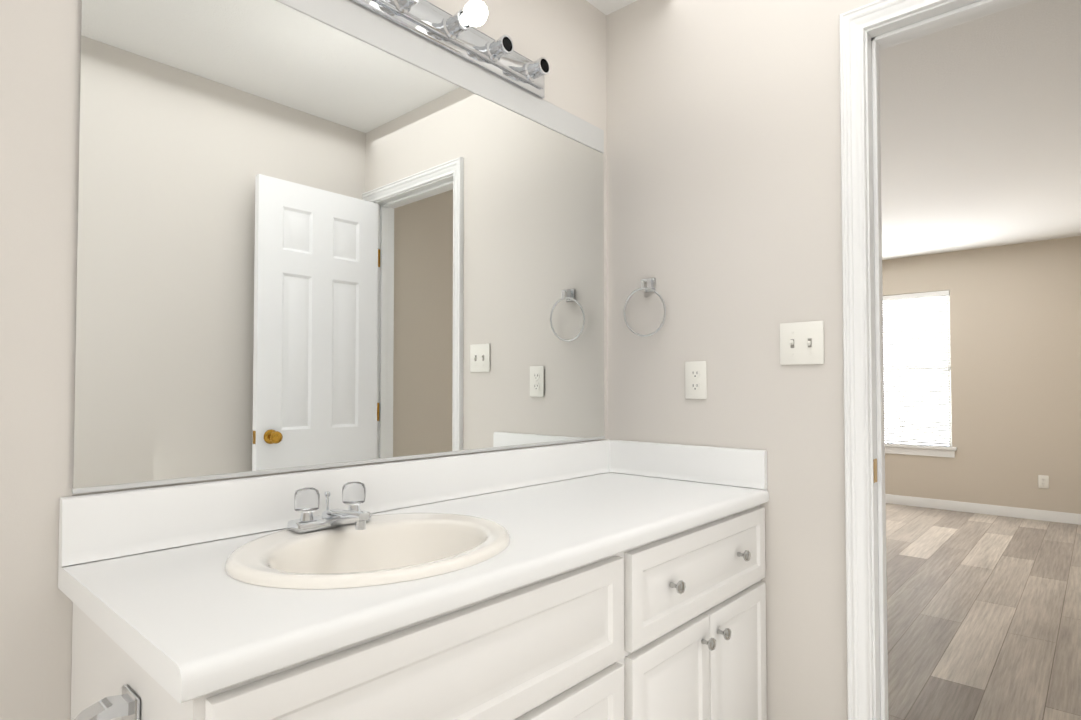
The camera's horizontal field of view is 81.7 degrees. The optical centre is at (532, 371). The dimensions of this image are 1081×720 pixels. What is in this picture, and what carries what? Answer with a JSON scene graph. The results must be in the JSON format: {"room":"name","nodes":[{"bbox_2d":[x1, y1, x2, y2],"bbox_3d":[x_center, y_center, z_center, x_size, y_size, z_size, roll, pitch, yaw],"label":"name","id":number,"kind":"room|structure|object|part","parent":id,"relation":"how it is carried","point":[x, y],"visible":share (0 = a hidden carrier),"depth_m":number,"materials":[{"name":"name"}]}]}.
{"room":"bathroom","nodes":[
{"label":"bathroom","id":0,"kind":"room"},
{"bbox_2d":[0,0,607,719],"bbox_3d":[-0.836,-0.036,1.027,0.127,2.460,3.120,-1,-2,42],"label":"wall","id":1,"kind":"structure","parent":0,"point":[305,240],"depth_m":1.26,"materials":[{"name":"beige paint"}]},
{"bbox_2d":[72,436,604,493],"bbox_3d":[-0.255,0.208,1.567,0.008,0.008,1.477,-1,-2,42],"label":"channel","id":2,"kind":"object","parent":1,"relation":"attached to","point":[148,483],"visible":1,"depth_m":1.30,"materials":[{"name":"grey metal"}]},
{"bbox_2d":[275,0,603,153],"bbox_3d":[-0.255,-0.798,1.591,0.007,0.080,1.475,-1,-2,42],"label":"band","id":3,"kind":"object","parent":1,"relation":"attached to","point":[359,22],"visible":1,"depth_m":1.61,"materials":[{"name":"grey"}]},
{"bbox_2d":[352,0,549,97],"bbox_3d":[-0.224,-0.885,1.513,0.148,0.094,0.916,-1,-2,42],"label":"sconce","id":4,"kind":"object","parent":1,"relation":"attached to","point":[457,33],"visible":1,"depth_m":1.61,"materials":[{"name":"silver metal"}]},
{"bbox_2d":[392,0,421,13],"bbox_3d":[-0.293,-0.886,1.473,0.058,0.054,0.054,-1,-2,42],"label":"socket","id":5,"kind":"object","parent":4,"relation":"attached to","point":[398,6],"depth_m":1.48,"materials":[{"name":"silver metal"}]},
{"bbox_2d":[442,9,470,39],"bbox_3d":[-0.191,-0.883,1.586,0.058,0.054,0.054,-1,-2,42],"label":"socket","id":6,"kind":"object","parent":4,"relation":"attached to","point":[453,27],"depth_m":1.58,"materials":[{"name":"silver metal"}]},
{"bbox_3d":[-0.145,-0.884,1.544,0.074,0.059,0.059,-1,-2,42],"label":"vanity light bulb","id":7,"kind":"part","parent":4,"relation":"part of","materials":[{"name":"white glass"}]},
{"bbox_2d":[486,35,513,61],"bbox_3d":[-0.089,-0.880,1.698,0.058,0.054,0.054,-1,-2,42],"label":"socket","id":8,"kind":"object","parent":4,"relation":"attached to","point":[496,50],"depth_m":1.69,"materials":[{"name":"silver metal"}]},
{"bbox_2d":[524,57,549,81],"bbox_3d":[0.014,-0.877,1.810,0.058,0.054,0.054,-1,-2,42],"label":"socket","id":9,"kind":"object","parent":4,"relation":"attached to","point":[533,71],"depth_m":1.81,"materials":[{"name":"silver metal"}]},
{"bbox_2d":[606,0,876,719],"bbox_3d":[0.242,-0.007,2.237,3.050,2.460,0.120,-1,-2,42],"label":"wall","id":10,"kind":"structure","parent":0,"point":[724,220],"depth_m":1.81,"materials":[{"name":"grey paint"}]},
{"bbox_2d":[623,278,665,336],"bbox_3d":[0.365,-0.209,2.018,0.159,0.191,0.039,-1,-2,42],"label":"towel ring","id":11,"kind":"object","parent":10,"relation":"attached to","point":[648,285],"visible":0.98,"depth_m":2.01,"materials":[{"name":"silver metal"}]},
{"bbox_3d":[0.369,-0.282,2.015,0.026,0.032,0.034,-1,-2,42],"label":"post","id":12,"kind":"part","parent":11,"relation":"part of","materials":[{"name":"silver metal"}]},
{"bbox_2d":[610,440,766,490],"bbox_3d":[0.459,0.280,1.930,0.529,0.108,0.026,-1,-2,42],"label":"backsplash","id":13,"kind":"structure","parent":10,"relation":"attached to","point":[735,467],"depth_m":1.90,"materials":[{"name":"white laminate"}]},
{"bbox_2d":[685,361,706,398],"bbox_3d":[0.499,0.025,1.911,0.071,0.115,0.007,-1,-2,42],"label":"outlet","id":14,"kind":"object","parent":10,"relation":"attached to","point":[695,380],"visible":1,"depth_m":1.91,"materials":[{"name":"white plastic"}]},
{"bbox_2d":[780,321,823,364],"bbox_3d":[0.729,-0.078,1.698,0.116,0.116,0.017,-1,-2,42],"label":"switch plate","id":15,"kind":"object","parent":10,"relation":"attached to","point":[801,343],"visible":1,"depth_m":1.70,"materials":[{"name":"white plastic"}]},
{"bbox_2d":[873,458,876,482],"bbox_3d":[0.877,0.253,1.598,0.001,0.060,0.030,-1,-2,42],"label":"strike plate","id":16,"kind":"object","parent":10,"relation":"attached to","point":[875,469],"visible":1,"depth_m":1.60,"materials":[{"name":"gold metal"}]},
{"bbox_2d":[871,37,887,719],"bbox_3d":[0.904,0.166,1.622,0.011,2.085,0.034,-1,-2,42],"label":"door frame","id":17,"kind":"object","parent":10,"relation":"attached to","point":[879,389],"visible":0.86,"depth_m":1.62,"materials":[{"name":"white wood"}]},
{"bbox_2d":[840,0,949,29],"bbox_3d":[1.087,-0.916,1.392,0.751,0.057,0.020,-1,-2,42],"label":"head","id":18,"kind":"object","parent":10,"relation":"attached to","point":[873,14],"visible":0.94,"depth_m":1.57},
{"bbox_2d":[839,0,1031,719],"bbox_3d":[1.136,0.130,1.421,0.751,2.147,0.165,-1,-2,42],"label":"door frame","id":19,"kind":"structure","parent":10,"relation":"attached to","point":[859,625],"depth_m":1.60,"materials":[{"name":"white wood"}]},
{"bbox_3d":[1.185,-0.913,1.499,0.751,0.057,0.020,-1,-2,42],"label":"hall door head casing trim","id":20,"kind":"part","parent":19,"relation":"part of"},
{"bbox_2d":[867,0,1030,49],"bbox_3d":[1.128,-0.891,1.449,0.610,0.020,0.120,-1,-2,42],"label":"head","id":21,"kind":"object","parent":10,"relation":"attached to","point":[930,12],"visible":0.6,"depth_m":1.56},
{"bbox_2d":[871,0,1013,44],"bbox_3d":[1.125,-0.876,1.445,0.610,0.011,0.034,-1,-2,42],"label":"door frame","id":22,"kind":"object","parent":21,"relation":"attached to","point":[961,12],"visible":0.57,"depth_m":1.54,"materials":[{"name":"white wood"}]},
{"bbox_2d":[586,0,1080,259],"bbox_3d":[1.008,-1.267,3.064,3.350,0.100,8.570,-1,-2,42],"label":"ceiling","id":23,"kind":"structure","parent":0,"point":[980,125],"depth_m":3.17,"materials":[{"name":"white paint"}]},
{"bbox_2d":[882,236,1080,513],"bbox_3d":[4.157,0.081,5.878,2.290,2.460,0.120,-1,-2,42],"label":"wall","id":24,"kind":"structure","parent":0,"point":[1015,328],"depth_m":5.66,"materials":[{"name":"beige paint"}]},
{"bbox_2d":[883,290,949,299],"bbox_3d":[3.646,-0.754,6.316,0.960,0.040,0.032,-1,-2,42],"label":"headrail","id":25,"kind":"object","parent":24,"relation":"attached to","point":[935,293],"visible":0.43,"depth_m":6.16,"materials":[{"name":"white"}]},
{"bbox_2d":[883,295,950,444],"bbox_3d":[3.639,-0.015,6.291,0.954,1.438,0.011,-1,-2,42],"label":"window blinds slats","id":26,"kind":"structure","parent":25,"relation":"hanging from","point":[916,364],"depth_m":6.15,"materials":[{"name":"white plastic"}]},
{"bbox_2d":[885,446,954,457],"bbox_3d":[3.625,0.785,6.257,1.010,0.070,0.012,-1,-2,42],"label":"trim","id":27,"kind":"structure","parent":24,"relation":"attached to","point":[921,452],"depth_m":6.10,"materials":[{"name":"white wood"}]},
{"bbox_2d":[885,443,956,449],"bbox_3d":[3.660,0.736,6.296,1.050,0.030,0.150,-1,-2,42],"label":"window sill","id":28,"kind":"structure","parent":24,"relation":"on","point":[922,446],"depth_m":6.09,"materials":[{"name":"white wood"}]},
{"bbox_2d":[885,494,1080,524],"bbox_3d":[3.810,1.271,6.077,3.110,0.090,0.012,-1,-2,42],"label":"baseboard","id":29,"kind":"structure","parent":24,"relation":"attached to","point":[1051,516],"depth_m":5.74,"materials":[{"name":"white wood"}]},
{"bbox_2d":[1038,475,1048,488],"bbox_3d":[4.479,0.965,5.475,0.071,0.115,0.007,-1,-2,42],"label":"electrical outlet plate","id":30,"kind":"object","parent":24,"relation":"attached to","point":[1043,481],"visible":1,"depth_m":5.47,"materials":[{"name":"white plastic"}]},
{"bbox_2d":[886,503,1080,719],"bbox_3d":[2.079,1.300,4.177,3.350,0.060,5.390,-1,-2,42],"label":"floor","id":31,"kind":"structure","parent":0,"point":[983,616],"depth_m":3.18,"materials":[{"name":"brown wood"}]},
{"bbox_3d":[-0.216,1.211,0.473,1.750,0.060,3.180,-1,-2,42],"label":"floor","id":32,"kind":"structure","parent":0,"visible":0},
{"bbox_2d":[58,499,768,719],"bbox_3d":[-0.069,0.779,1.333,0.580,0.845,1.602,-1,-2,42],"label":"bathroom vanity","id":33,"kind":"object","parent":32,"relation":"on","point":[607,579],"depth_m":1.06,"materials":[{"name":"white wood"}]},
{"bbox_3d":[-0.543,0.446,0.763,0.030,0.070,0.085,-1,-2,42],"label":"tissue arm","id":34,"kind":"part","parent":33,"relation":"part of"},
{"bbox_3d":[-0.513,0.448,0.797,0.060,0.080,0.006,-1,-2,42],"label":"tissue plate","id":35,"kind":"part","parent":33,"relation":"part of","materials":[{"name":"silver metal"}]},
{"bbox_2d":[58,471,768,690],"bbox_3d":[-0.050,0.339,1.383,0.554,0.037,1.518,-1,-2,42],"label":"countertop","id":36,"kind":"structure","parent":33,"relation":"on","point":[198,613],"depth_m":1.00,"materials":[{"name":"white laminate"}]},
{"bbox_2d":[287,481,371,532],"bbox_3d":[-0.365,0.263,1.207,0.144,0.081,0.160,-1,-2,42],"label":"faucet","id":37,"kind":"object","parent":36,"relation":"on","point":[306,500],"depth_m":1.19,"materials":[{"name":"silver metal"}]},
{"bbox_2d":[58,439,609,566],"bbox_3d":[-0.245,0.271,1.562,0.027,0.108,1.518,-1,-2,42],"label":"backsplash","id":38,"kind":"structure","parent":36,"relation":"on","point":[109,525],"depth_m":1.24,"materials":[{"name":"white laminate"}]},
{"bbox_2d":[225,513,509,588],"bbox_3d":[-0.275,0.383,1.121,0.430,0.169,0.510,-1,-2,42],"label":"sink","id":39,"kind":"object","parent":36,"relation":"in","point":[394,550],"depth_m":1.15,"materials":[{"name":"beige ceramic"}]},
{"bbox_3d":[0.045,0.822,1.088,0.019,0.497,0.384,-1,-2,42],"label":"door","id":40,"kind":"part","parent":33,"relation":"part of","materials":[{"name":"white wood"}]},
{"bbox_3d":[0.306,0.829,1.374,0.019,0.497,0.333,-1,-2,42],"label":"door","id":41,"kind":"part","parent":33,"relation":"part of","materials":[{"name":"white wood"}]},
{"bbox_3d":[0.314,0.465,1.354,0.032,0.029,0.029,-1,-2,42],"label":"knob","id":42,"kind":"part","parent":33,"relation":"part of","materials":[{"name":"silver metal"}]},
{"bbox_3d":[0.420,0.472,1.508,0.019,0.196,0.672,-1,-2,42],"label":"drawer","id":43,"kind":"part","parent":33,"relation":"part of","materials":[{"name":"white wood"}]},
{"bbox_3d":[0.411,0.632,1.456,0.032,0.029,0.029,-1,-2,42],"label":"knob","id":44,"kind":"part","parent":33,"relation":"part of","materials":[{"name":"silver metal"}]},
{"bbox_3d":[0.465,0.634,1.516,0.032,0.029,0.029,-1,-2,42],"label":"knob","id":45,"kind":"part","parent":33,"relation":"part of","materials":[{"name":"silver metal"}]},
{"bbox_3d":[0.533,0.835,1.623,0.019,0.497,0.335,-1,-2,42],"label":"door","id":46,"kind":"part","parent":33,"relation":"part of","materials":[{"name":"white wood"}]},
{"bbox_3d":[0.543,0.471,1.605,0.032,0.029,0.029,-1,-2,42],"label":"knob","id":47,"kind":"part","parent":33,"relation":"part of","materials":[{"name":"silver metal"}]},
{"bbox_3d":[3.676,-0.763,6.351,0.970,0.030,0.040,-1,-2,42],"label":"window","id":48,"kind":"structure","parent":0,"visible":0},
{"bbox_2d":[883,295,951,445],"bbox_3d":[3.680,-0.028,6.337,0.970,1.500,0.050,-1,-2,42],"label":"window","id":49,"kind":"structure","parent":48,"relation":"attached to","point":[916,377],"depth_m":6.22,"materials":[{"name":"white glass"}]},
{"bbox_3d":[3.676,-0.028,6.333,0.970,0.030,0.040,-1,-2,42],"label":"window frame","id":50,"kind":"part","parent":49,"relation":"part of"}
]}

